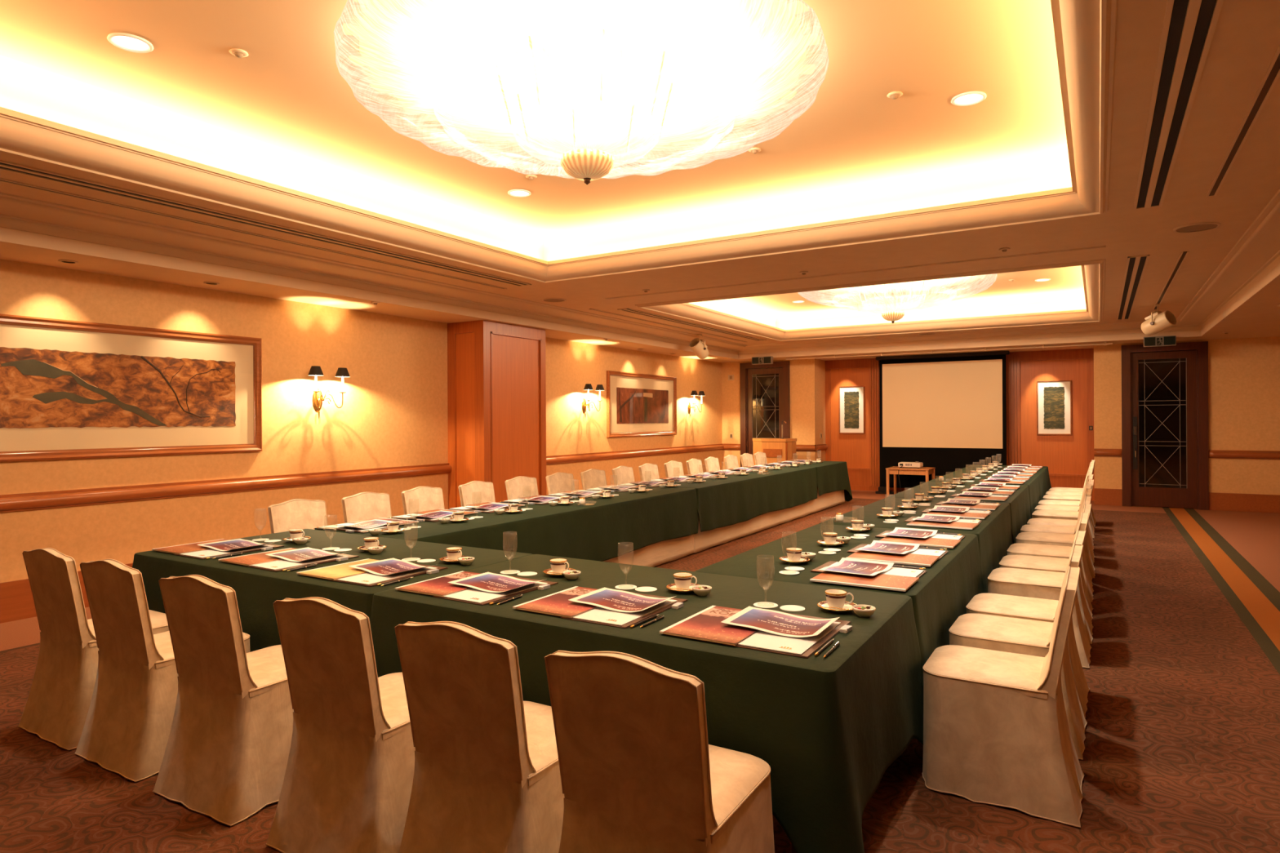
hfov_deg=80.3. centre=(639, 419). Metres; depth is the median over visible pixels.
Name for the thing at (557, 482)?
covered chair
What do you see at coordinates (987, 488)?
leaflet
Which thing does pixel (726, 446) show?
trim
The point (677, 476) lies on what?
notepad
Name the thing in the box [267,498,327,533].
covered chair
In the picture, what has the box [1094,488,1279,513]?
baseboard
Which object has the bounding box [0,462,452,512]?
trim
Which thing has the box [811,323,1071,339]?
track
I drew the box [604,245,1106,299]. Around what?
track
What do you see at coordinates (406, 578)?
ballpoint pen
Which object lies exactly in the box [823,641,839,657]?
ballpoint pen
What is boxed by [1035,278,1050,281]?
recessed light
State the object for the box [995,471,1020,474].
leaflet
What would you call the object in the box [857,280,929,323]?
chandelier
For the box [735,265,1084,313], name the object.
ceiling
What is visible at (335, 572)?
magazine
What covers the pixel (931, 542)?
magazine
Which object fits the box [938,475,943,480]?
glass jar
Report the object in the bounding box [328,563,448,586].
folder
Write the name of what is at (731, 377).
thermostat
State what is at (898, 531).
leaflet
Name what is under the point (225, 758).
covered chair
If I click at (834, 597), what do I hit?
coffee cup
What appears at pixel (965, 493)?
leaflet
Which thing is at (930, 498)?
dish
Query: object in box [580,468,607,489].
covered chair
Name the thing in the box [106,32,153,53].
recessed light
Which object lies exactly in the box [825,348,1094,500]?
wall
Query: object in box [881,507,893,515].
coffee cup
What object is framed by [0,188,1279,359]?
trim
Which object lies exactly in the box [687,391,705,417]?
wall lamp
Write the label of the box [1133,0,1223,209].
ceiling vent
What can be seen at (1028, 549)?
covered chair
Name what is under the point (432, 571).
eraser
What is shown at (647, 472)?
covered chair
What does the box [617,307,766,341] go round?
ceiling vent
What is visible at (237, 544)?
leaflet
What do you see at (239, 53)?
ceiling sensor
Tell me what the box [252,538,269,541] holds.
coaster
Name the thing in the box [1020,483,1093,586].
covered chair
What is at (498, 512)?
dish
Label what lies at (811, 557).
dish
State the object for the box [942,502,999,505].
notepad
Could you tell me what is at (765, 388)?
door
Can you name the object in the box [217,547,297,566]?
magazine
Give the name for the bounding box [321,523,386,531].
notepad
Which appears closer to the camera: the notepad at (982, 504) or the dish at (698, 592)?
the dish at (698, 592)
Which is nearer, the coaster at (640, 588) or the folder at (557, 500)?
the coaster at (640, 588)
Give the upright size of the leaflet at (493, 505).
0.020 m
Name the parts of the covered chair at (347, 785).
backrest, seat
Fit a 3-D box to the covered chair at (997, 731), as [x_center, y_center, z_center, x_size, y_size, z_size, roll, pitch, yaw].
[1.490,1.040,3.128,0.585,0.900,0.530,0,0,31]
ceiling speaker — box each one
[542,297,566,302]
[918,332,936,334]
[1173,222,1221,232]
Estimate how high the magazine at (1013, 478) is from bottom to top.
0.008 m
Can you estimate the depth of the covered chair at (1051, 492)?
10.13 m
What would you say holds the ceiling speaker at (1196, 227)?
attached to the ceiling at (1246, 40)
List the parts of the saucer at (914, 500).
plate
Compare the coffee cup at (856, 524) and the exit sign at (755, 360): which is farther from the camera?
the exit sign at (755, 360)
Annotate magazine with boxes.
[151,538,230,554]
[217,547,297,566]
[296,558,380,580]
[347,517,418,527]
[395,571,479,597]
[413,509,477,516]
[466,502,524,508]
[512,586,599,617]
[518,495,572,501]
[560,489,602,494]
[598,484,638,488]
[628,480,667,484]
[657,477,696,480]
[659,605,759,645]
[680,474,719,476]
[704,471,740,473]
[809,570,919,591]
[845,550,939,566]
[879,535,960,548]
[906,520,979,529]
[926,510,989,519]
[941,502,997,510]
[953,495,1008,501]
[965,489,1013,494]
[974,484,1019,489]
[981,480,1024,484]
[991,476,1029,480]
[996,473,1033,476]
[1005,471,1037,473]
[1023,466,1042,468]
[1024,468,1039,471]
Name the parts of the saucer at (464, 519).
plate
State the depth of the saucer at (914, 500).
6.92 m
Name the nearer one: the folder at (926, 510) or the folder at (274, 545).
the folder at (274, 545)
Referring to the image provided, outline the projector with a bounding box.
[897,461,923,468]
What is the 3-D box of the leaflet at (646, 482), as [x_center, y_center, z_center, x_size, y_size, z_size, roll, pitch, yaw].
[0.087,0.745,8.853,0.270,0.020,0.360,0,0,34]
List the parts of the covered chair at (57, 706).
backrest, seat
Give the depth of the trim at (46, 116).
5.68 m
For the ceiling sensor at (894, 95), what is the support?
attached to the ceiling at (406, 94)
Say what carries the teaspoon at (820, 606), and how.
on the saucer at (824, 603)
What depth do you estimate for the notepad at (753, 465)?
12.28 m
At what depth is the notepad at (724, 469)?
11.16 m
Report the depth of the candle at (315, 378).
7.75 m
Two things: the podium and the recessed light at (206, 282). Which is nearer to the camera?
the recessed light at (206, 282)
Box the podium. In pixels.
[752,438,796,465]
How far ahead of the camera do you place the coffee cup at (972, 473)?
9.81 m
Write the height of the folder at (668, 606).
0.006 m
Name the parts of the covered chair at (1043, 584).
seat, backrest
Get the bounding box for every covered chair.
[17,547,168,751]
[74,559,250,782]
[151,574,293,826]
[265,596,415,852]
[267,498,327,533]
[341,492,391,523]
[394,621,564,852]
[400,486,444,515]
[457,480,495,506]
[505,475,538,500]
[544,650,774,852]
[545,471,575,494]
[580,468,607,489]
[612,466,635,484]
[638,462,659,480]
[663,460,684,477]
[686,458,703,474]
[704,456,719,471]
[724,454,738,469]
[740,453,754,466]
[753,451,767,465]
[921,566,1084,827]
[948,544,1087,759]
[965,529,1089,718]
[987,512,1091,668]
[999,503,1093,644]
[1007,496,1093,622]
[1015,488,1093,602]
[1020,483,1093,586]
[1026,479,1095,577]
[1031,474,1094,564]
[1034,471,1093,551]
[1038,467,1093,545]
[1043,464,1094,537]
[1045,462,1094,532]
[1048,459,1096,526]
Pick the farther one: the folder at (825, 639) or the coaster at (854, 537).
the coaster at (854, 537)
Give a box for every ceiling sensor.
[229,48,248,57]
[525,174,537,179]
[748,147,761,153]
[799,271,808,275]
[886,90,902,99]
[999,247,1010,252]
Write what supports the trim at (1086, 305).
attached to the ceiling at (1246, 40)
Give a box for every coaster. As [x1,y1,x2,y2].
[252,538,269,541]
[264,539,281,542]
[322,546,339,550]
[333,548,351,551]
[401,557,420,561]
[406,526,421,528]
[417,559,435,562]
[500,569,519,574]
[517,571,537,576]
[614,584,636,589]
[635,586,657,591]
[753,601,777,608]
[778,570,799,574]
[779,604,804,611]
[784,566,804,570]
[817,551,835,554]
[823,548,840,551]
[850,536,866,538]
[853,533,869,536]
[883,520,897,523]
[884,519,898,520]
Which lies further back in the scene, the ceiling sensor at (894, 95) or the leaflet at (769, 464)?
the leaflet at (769, 464)
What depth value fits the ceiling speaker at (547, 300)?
9.31 m
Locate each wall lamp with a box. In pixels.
[307,365,350,419]
[582,383,604,415]
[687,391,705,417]
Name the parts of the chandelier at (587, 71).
rod, rod, rod, rod, ceiling plate, rod, rod, rod, rod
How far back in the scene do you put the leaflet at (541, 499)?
7.17 m
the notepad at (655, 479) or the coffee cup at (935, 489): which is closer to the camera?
the coffee cup at (935, 489)
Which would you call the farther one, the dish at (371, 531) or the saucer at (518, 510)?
the saucer at (518, 510)
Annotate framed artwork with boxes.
[838,386,864,433]
[1036,380,1071,435]
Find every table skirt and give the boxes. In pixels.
[603,534,694,567]
[693,485,844,553]
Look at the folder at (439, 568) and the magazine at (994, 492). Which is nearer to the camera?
the folder at (439, 568)
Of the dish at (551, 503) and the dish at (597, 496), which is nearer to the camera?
the dish at (551, 503)
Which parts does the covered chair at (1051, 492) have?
seat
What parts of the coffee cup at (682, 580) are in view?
handle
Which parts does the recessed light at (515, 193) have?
lamp glass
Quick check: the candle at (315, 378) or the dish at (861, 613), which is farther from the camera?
the candle at (315, 378)
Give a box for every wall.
[0,258,722,582]
[721,358,825,470]
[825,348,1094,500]
[1093,336,1279,494]
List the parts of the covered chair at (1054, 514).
seat, backrest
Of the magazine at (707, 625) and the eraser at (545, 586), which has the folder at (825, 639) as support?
the magazine at (707, 625)
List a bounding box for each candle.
[314,375,317,391]
[341,376,343,391]
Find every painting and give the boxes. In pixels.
[0,346,235,428]
[616,386,668,423]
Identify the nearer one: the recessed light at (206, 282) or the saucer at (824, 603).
the saucer at (824, 603)
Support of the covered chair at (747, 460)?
on the floor
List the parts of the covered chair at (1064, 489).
seat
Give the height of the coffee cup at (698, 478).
0.067 m
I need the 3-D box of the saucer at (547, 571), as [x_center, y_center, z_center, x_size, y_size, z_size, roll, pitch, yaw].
[-0.398,0.761,3.757,0.161,0.021,0.161,0,0,31]
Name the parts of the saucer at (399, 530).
plate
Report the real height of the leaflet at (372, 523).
0.020 m
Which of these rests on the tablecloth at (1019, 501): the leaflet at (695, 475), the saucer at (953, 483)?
the saucer at (953, 483)
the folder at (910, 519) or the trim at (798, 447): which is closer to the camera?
the folder at (910, 519)
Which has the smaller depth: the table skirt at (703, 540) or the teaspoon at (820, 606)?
the teaspoon at (820, 606)
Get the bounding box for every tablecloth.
[132,528,533,652]
[314,486,698,561]
[370,554,923,852]
[665,466,817,532]
[694,524,984,688]
[789,461,852,501]
[818,497,1012,593]
[886,481,1031,543]
[928,464,1051,516]
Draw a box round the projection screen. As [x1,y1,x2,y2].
[875,351,1009,493]
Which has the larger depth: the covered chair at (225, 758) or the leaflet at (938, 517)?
the leaflet at (938, 517)
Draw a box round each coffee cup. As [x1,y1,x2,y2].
[288,528,304,540]
[363,537,378,548]
[386,521,399,531]
[445,546,462,560]
[451,511,464,520]
[508,503,518,511]
[550,558,568,573]
[559,496,569,503]
[602,489,610,496]
[638,484,645,490]
[666,480,674,485]
[673,572,697,590]
[695,476,702,481]
[718,472,724,477]
[740,469,746,474]
[774,464,780,468]
[786,547,802,561]
[822,532,837,543]
[825,589,853,609]
[851,520,863,529]
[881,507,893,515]
[902,499,911,507]
[915,493,924,500]
[931,486,940,493]
[942,482,950,488]
[952,478,959,483]
[962,473,969,478]
[969,471,977,475]
[975,467,982,472]
[982,465,988,469]
[988,462,994,466]
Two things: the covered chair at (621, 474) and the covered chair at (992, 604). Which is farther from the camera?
the covered chair at (621, 474)
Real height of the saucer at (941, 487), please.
0.021 m
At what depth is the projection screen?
14.54 m
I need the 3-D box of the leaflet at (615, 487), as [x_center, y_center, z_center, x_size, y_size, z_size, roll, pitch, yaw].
[-0.245,0.747,8.290,0.270,0.020,0.360,0,0,36]
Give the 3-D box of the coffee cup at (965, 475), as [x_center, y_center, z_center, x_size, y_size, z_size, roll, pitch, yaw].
[4.007,0.703,9.326,0.084,0.067,0.100,0,0,-11]
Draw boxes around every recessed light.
[57,259,78,263]
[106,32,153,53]
[203,281,219,284]
[507,189,531,197]
[792,300,804,302]
[951,91,986,106]
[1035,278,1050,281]
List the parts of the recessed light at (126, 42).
lamp glass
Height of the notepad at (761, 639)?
0.003 m
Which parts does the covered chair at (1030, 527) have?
seat, backrest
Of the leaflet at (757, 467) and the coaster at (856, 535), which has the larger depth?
the leaflet at (757, 467)
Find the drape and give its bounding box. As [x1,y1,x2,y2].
[880,448,1006,488]
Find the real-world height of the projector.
0.120 m
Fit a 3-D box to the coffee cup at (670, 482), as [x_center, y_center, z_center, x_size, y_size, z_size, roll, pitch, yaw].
[0.351,0.727,8.594,0.084,0.067,0.100,0,0,-22]
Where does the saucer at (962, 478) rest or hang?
on the tablecloth at (1039, 483)
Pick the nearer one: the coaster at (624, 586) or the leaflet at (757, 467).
the coaster at (624, 586)
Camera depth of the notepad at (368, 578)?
3.68 m
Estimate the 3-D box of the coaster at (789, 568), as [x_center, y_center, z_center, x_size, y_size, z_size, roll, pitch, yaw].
[0.790,0.763,3.878,0.100,0.002,0.100,0,0,31]
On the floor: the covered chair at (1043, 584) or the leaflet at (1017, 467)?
the covered chair at (1043, 584)
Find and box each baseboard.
[0,563,133,623]
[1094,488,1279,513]
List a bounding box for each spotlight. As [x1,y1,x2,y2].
[688,333,708,359]
[1141,303,1176,335]
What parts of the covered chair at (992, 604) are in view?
seat, backrest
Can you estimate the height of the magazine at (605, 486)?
0.008 m
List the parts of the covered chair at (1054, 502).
seat, backrest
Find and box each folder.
[173,542,284,559]
[243,551,359,572]
[321,527,387,533]
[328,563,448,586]
[391,516,453,521]
[432,576,558,605]
[448,508,509,513]
[501,500,559,504]
[548,494,601,497]
[560,591,688,628]
[617,484,658,487]
[648,480,686,482]
[722,613,851,658]
[810,560,927,577]
[847,543,948,559]
[875,530,964,540]
[904,516,982,524]
[921,507,991,515]
[935,501,1001,506]
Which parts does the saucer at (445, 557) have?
plate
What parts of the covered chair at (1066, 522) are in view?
seat, backrest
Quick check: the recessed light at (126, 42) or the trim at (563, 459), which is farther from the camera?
the trim at (563, 459)
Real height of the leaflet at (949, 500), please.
0.020 m
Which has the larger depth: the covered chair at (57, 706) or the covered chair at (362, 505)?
the covered chair at (362, 505)
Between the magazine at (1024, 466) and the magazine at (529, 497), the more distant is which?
the magazine at (1024, 466)
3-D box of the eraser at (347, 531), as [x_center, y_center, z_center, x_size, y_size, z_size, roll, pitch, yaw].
[-2.007,0.772,5.244,0.060,0.015,0.027,0,0,29]
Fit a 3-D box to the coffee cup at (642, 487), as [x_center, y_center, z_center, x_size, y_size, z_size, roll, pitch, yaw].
[0.016,0.729,8.033,0.100,0.067,0.084,0,0,-32]
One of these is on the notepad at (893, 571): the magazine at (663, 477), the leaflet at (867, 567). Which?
the leaflet at (867, 567)
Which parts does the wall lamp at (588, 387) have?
lamp shade, lamp shade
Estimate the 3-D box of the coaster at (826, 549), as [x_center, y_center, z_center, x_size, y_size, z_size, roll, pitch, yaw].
[1.122,0.761,4.426,0.100,0.002,0.100,0,0,31]
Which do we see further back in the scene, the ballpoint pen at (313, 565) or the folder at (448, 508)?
the folder at (448, 508)
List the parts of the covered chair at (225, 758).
backrest, seat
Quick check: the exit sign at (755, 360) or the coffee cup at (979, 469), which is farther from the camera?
the exit sign at (755, 360)
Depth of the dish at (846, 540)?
4.63 m
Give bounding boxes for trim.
[0,0,1117,283]
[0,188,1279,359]
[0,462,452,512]
[546,444,724,465]
[635,258,1106,341]
[722,444,740,449]
[795,444,816,451]
[814,444,827,451]
[1093,448,1121,456]
[1208,449,1279,459]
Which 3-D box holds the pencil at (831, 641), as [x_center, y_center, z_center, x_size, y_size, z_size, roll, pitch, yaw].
[0.619,0.760,2.535,0.011,0.010,0.210,0,0,30]
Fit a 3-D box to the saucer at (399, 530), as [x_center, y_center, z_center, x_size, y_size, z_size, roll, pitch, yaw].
[-1.698,0.768,5.194,0.161,0.021,0.161,0,0,31]
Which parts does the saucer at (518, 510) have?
plate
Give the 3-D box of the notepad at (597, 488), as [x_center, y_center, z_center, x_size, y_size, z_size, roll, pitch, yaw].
[-0.339,0.763,8.279,0.440,0.003,0.220,0,0,31]
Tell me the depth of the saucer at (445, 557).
4.08 m
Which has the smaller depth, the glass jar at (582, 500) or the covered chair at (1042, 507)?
the glass jar at (582, 500)
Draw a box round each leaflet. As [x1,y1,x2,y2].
[196,538,273,551]
[265,546,347,561]
[335,519,393,528]
[348,558,435,575]
[407,510,453,518]
[447,572,546,592]
[464,502,508,510]
[516,496,559,502]
[560,490,601,495]
[568,587,676,612]
[597,485,635,489]
[630,480,664,484]
[660,477,692,480]
[684,474,715,477]
[706,471,734,473]
[721,606,839,637]
[728,467,753,471]
[745,466,770,468]
[762,463,786,465]
[776,461,791,463]
[789,459,804,462]
[818,557,894,575]
[855,540,919,554]
[882,527,937,537]
[913,513,959,522]
[928,505,969,511]
[940,497,980,504]
[956,491,992,496]
[967,486,999,490]
[974,482,1005,485]
[984,477,1012,480]
[989,474,1015,476]
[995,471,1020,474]
[1003,468,1024,471]
[1007,466,1027,468]
[1010,464,1031,466]
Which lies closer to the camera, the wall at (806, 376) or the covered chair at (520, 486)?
the covered chair at (520, 486)
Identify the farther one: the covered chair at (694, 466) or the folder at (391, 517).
the covered chair at (694, 466)
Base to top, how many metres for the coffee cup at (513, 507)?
0.067 m
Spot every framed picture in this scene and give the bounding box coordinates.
[0,313,262,462]
[606,370,676,437]
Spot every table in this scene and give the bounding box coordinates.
[791,844,796,852]
[885,466,935,497]
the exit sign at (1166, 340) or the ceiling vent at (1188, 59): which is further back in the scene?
the exit sign at (1166, 340)
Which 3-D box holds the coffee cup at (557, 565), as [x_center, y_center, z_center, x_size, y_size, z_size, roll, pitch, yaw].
[-0.402,0.731,3.754,0.084,0.067,0.100,0,0,-18]
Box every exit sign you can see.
[751,355,773,364]
[1143,335,1176,346]
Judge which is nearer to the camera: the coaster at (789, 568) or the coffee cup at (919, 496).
the coaster at (789, 568)
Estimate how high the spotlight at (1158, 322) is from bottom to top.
0.402 m
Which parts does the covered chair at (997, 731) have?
seat, backrest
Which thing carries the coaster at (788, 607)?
on the tablecloth at (828, 730)
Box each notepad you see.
[180,545,274,558]
[251,555,349,569]
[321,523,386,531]
[337,566,437,585]
[391,513,453,520]
[443,579,547,603]
[450,506,505,511]
[504,498,551,503]
[550,493,591,497]
[573,596,677,626]
[586,487,627,491]
[620,483,658,486]
[648,479,685,482]
[675,475,710,478]
[701,472,732,475]
[718,469,751,471]
[737,622,840,654]
[753,465,784,466]
[828,561,924,577]
[864,544,946,556]
[892,530,963,539]
[912,516,980,523]
[928,510,991,513]
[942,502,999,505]
[956,494,1008,497]
[965,488,1014,491]
[975,484,1019,486]
[987,480,1025,481]
[989,476,1029,478]
[995,473,1032,475]
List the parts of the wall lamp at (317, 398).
lamp shade, arm, arm, lamp shade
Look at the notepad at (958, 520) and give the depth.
5.56 m
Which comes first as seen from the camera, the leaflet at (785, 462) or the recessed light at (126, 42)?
the recessed light at (126, 42)
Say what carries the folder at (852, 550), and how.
on the tablecloth at (942, 594)
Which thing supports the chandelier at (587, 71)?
hanging from the ceiling at (406, 94)
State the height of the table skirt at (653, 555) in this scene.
0.688 m
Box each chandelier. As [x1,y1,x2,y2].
[494,29,673,184]
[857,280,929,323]
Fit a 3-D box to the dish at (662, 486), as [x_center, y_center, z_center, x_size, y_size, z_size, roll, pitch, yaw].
[0.254,0.750,8.517,0.088,0.035,0.088,0,0,31]
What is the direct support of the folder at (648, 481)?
on the tablecloth at (733, 500)
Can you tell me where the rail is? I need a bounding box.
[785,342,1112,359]
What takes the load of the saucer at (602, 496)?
on the tablecloth at (594, 530)
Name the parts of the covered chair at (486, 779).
backrest, seat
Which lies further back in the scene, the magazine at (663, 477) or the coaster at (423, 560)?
the magazine at (663, 477)
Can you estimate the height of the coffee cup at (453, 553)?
0.067 m
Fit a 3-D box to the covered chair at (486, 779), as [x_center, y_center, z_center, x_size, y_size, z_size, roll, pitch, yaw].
[-0.417,1.050,2.459,0.530,0.900,0.585,0,0,31]
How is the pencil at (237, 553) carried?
on the tablecloth at (256, 590)
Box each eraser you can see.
[261,546,272,551]
[336,556,348,561]
[345,529,354,533]
[426,568,439,574]
[537,584,550,590]
[671,602,683,608]
[839,625,852,633]
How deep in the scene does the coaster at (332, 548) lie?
4.55 m
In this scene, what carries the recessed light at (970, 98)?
in the ceiling at (406, 94)
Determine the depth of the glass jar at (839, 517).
5.63 m
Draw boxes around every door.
[739,360,790,466]
[1121,341,1208,510]
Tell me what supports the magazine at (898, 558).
on the folder at (852, 550)
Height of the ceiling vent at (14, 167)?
0.010 m
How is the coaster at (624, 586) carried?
on the tablecloth at (828, 730)
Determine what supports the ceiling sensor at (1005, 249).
attached to the ceiling at (1246, 40)
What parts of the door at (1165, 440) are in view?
lock plate, handle, glass pane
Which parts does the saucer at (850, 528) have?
plate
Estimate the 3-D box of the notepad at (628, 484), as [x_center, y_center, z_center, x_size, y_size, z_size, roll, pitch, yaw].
[0.002,0.762,8.843,0.440,0.003,0.220,0,0,30]
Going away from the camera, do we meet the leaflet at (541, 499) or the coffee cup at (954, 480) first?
the leaflet at (541, 499)
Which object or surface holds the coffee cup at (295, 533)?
on the saucer at (290, 540)
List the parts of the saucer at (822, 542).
plate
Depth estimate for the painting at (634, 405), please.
13.65 m
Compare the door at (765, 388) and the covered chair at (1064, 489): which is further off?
the door at (765, 388)
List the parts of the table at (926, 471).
leg, leg, leg, leg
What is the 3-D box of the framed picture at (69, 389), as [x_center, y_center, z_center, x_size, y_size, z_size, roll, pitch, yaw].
[-4.668,-0.237,5.857,0.050,1.105,3.690,0,0,31]
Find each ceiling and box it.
[0,0,1067,234]
[0,0,1279,362]
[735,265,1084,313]
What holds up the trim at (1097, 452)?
attached to the wall at (1244, 373)
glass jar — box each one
[578,497,585,504]
[835,512,843,520]
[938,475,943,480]
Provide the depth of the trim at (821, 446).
15.72 m
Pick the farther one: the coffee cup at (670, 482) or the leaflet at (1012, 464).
the leaflet at (1012, 464)
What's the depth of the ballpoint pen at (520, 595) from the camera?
3.22 m
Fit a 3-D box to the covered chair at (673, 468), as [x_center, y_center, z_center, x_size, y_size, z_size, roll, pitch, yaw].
[0.697,1.044,10.814,0.585,0.900,0.530,0,0,33]
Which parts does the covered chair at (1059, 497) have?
seat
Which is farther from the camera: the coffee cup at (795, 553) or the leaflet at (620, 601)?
the coffee cup at (795, 553)
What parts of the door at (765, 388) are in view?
glass pane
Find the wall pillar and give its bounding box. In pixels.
[447,320,546,508]
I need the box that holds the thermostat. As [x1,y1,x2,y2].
[728,374,733,380]
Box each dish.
[293,537,308,544]
[367,546,383,554]
[368,528,382,535]
[438,518,450,524]
[457,556,474,565]
[493,509,504,514]
[548,501,557,506]
[563,570,581,580]
[591,494,599,498]
[627,488,635,493]
[658,484,666,488]
[692,585,711,595]
[800,552,816,560]
[836,536,850,543]
[852,604,875,617]
[862,524,875,530]
[893,511,904,516]
[924,496,933,501]
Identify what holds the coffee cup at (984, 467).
on the saucer
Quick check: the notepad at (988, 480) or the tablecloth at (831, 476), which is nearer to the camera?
the notepad at (988, 480)
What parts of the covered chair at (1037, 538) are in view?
seat, backrest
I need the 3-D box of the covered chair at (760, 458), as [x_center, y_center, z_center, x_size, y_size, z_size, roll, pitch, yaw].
[2.390,1.035,13.612,0.585,0.900,0.530,0,0,32]
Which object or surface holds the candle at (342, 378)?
on the wall lamp at (317, 398)
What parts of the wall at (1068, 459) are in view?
panel frame, panel frame, panel frame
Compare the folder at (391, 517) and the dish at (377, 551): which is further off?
the folder at (391, 517)
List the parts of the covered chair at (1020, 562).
seat, backrest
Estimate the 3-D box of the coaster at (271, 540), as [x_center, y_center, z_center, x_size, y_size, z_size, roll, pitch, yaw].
[-2.360,0.781,4.873,0.100,0.002,0.100,0,0,31]
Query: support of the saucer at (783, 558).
on the tablecloth at (942, 594)
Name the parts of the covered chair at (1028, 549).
seat, backrest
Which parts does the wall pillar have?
panel frame, panel frame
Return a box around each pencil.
[205,552,242,559]
[282,563,317,571]
[377,577,413,586]
[488,594,522,605]
[629,614,658,628]
[813,639,834,657]
[892,565,923,569]
[917,546,943,550]
[936,533,960,535]
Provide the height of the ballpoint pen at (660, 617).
0.013 m
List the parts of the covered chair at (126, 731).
backrest, seat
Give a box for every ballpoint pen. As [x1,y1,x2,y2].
[212,552,241,559]
[287,564,316,571]
[313,528,330,530]
[381,577,408,586]
[497,594,522,604]
[640,614,664,627]
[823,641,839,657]
[893,564,925,568]
[919,546,946,550]
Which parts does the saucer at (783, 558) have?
plate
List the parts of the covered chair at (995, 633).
seat, backrest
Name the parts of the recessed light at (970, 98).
lamp glass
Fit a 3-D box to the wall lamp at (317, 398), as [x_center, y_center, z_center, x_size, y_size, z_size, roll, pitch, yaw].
[-3.285,-0.273,7.925,0.276,0.542,0.472,0,0,31]
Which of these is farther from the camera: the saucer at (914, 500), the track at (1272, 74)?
the saucer at (914, 500)
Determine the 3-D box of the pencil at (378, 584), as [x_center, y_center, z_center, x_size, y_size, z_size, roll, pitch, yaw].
[-1.163,0.770,3.614,0.011,0.010,0.210,0,0,34]
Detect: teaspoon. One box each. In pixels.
[666,587,692,591]
[819,606,850,610]
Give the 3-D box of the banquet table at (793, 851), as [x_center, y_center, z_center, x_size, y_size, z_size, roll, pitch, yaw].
[-0.014,1.141,3.337,2.030,0.718,1.070,0,0,31]
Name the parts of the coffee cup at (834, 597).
handle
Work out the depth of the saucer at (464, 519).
5.72 m
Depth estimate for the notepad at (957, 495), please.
7.33 m
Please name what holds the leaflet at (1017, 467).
on the notepad
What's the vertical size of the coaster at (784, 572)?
0.002 m
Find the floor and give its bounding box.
[0,489,1279,852]
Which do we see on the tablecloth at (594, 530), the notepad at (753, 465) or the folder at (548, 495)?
the folder at (548, 495)
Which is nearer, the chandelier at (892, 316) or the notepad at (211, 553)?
the notepad at (211, 553)
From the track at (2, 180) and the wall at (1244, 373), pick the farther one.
the wall at (1244, 373)
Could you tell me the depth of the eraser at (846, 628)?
2.72 m
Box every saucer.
[283,536,311,542]
[357,545,386,551]
[381,528,404,533]
[440,555,467,563]
[449,517,468,522]
[504,509,522,513]
[543,568,575,576]
[557,501,573,505]
[600,494,614,497]
[635,489,648,492]
[666,582,700,592]
[779,555,809,564]
[817,539,844,546]
[817,600,857,612]
[845,526,870,532]
[876,513,898,518]
[897,505,916,509]
[910,498,928,502]
[927,491,944,494]
[939,486,954,489]
[950,482,963,484]
[959,477,973,479]
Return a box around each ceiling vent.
[0,160,531,286]
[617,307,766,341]
[1116,254,1149,319]
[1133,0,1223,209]
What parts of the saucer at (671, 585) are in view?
plate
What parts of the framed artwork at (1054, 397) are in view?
silk panel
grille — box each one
[543,298,564,302]
[1175,223,1217,231]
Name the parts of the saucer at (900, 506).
plate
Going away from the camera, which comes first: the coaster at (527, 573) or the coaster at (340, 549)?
the coaster at (527, 573)
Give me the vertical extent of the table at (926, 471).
0.550 m
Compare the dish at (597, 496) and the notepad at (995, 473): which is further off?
the notepad at (995, 473)
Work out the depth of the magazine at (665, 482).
9.04 m
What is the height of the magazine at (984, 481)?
0.008 m
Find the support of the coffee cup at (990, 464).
on the saucer
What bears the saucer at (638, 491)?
on the tablecloth at (594, 530)
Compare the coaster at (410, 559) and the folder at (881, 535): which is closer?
the coaster at (410, 559)
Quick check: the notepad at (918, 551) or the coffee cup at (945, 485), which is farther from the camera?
the coffee cup at (945, 485)
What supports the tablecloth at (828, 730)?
on the banquet table at (793, 851)
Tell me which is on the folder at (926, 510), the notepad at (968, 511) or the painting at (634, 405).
the notepad at (968, 511)
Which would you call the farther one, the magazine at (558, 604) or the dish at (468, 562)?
the dish at (468, 562)
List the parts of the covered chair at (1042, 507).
seat, backrest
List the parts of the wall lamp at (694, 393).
lamp shade, lamp shade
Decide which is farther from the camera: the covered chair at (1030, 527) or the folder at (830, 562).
the covered chair at (1030, 527)
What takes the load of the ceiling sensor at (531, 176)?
attached to the ceiling at (406, 94)
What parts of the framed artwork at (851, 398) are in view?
silk panel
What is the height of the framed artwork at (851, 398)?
0.990 m
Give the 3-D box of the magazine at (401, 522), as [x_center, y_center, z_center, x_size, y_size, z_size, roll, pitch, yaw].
[-1.921,0.769,5.674,0.432,0.009,0.295,0,0,31]
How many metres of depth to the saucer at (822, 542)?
4.57 m
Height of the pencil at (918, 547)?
0.010 m
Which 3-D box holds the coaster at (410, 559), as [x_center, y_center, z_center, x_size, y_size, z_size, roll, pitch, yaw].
[-1.267,0.775,4.197,0.100,0.002,0.100,0,0,31]
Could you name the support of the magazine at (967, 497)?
on the folder
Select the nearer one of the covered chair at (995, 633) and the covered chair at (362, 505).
the covered chair at (995, 633)
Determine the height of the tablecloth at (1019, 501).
0.524 m
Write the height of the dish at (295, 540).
0.035 m
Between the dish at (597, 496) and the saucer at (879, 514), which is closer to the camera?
the saucer at (879, 514)
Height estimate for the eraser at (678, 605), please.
0.015 m
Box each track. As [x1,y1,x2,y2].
[0,177,506,288]
[588,308,746,342]
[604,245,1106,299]
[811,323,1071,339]
[1152,251,1188,310]
[1206,44,1279,196]

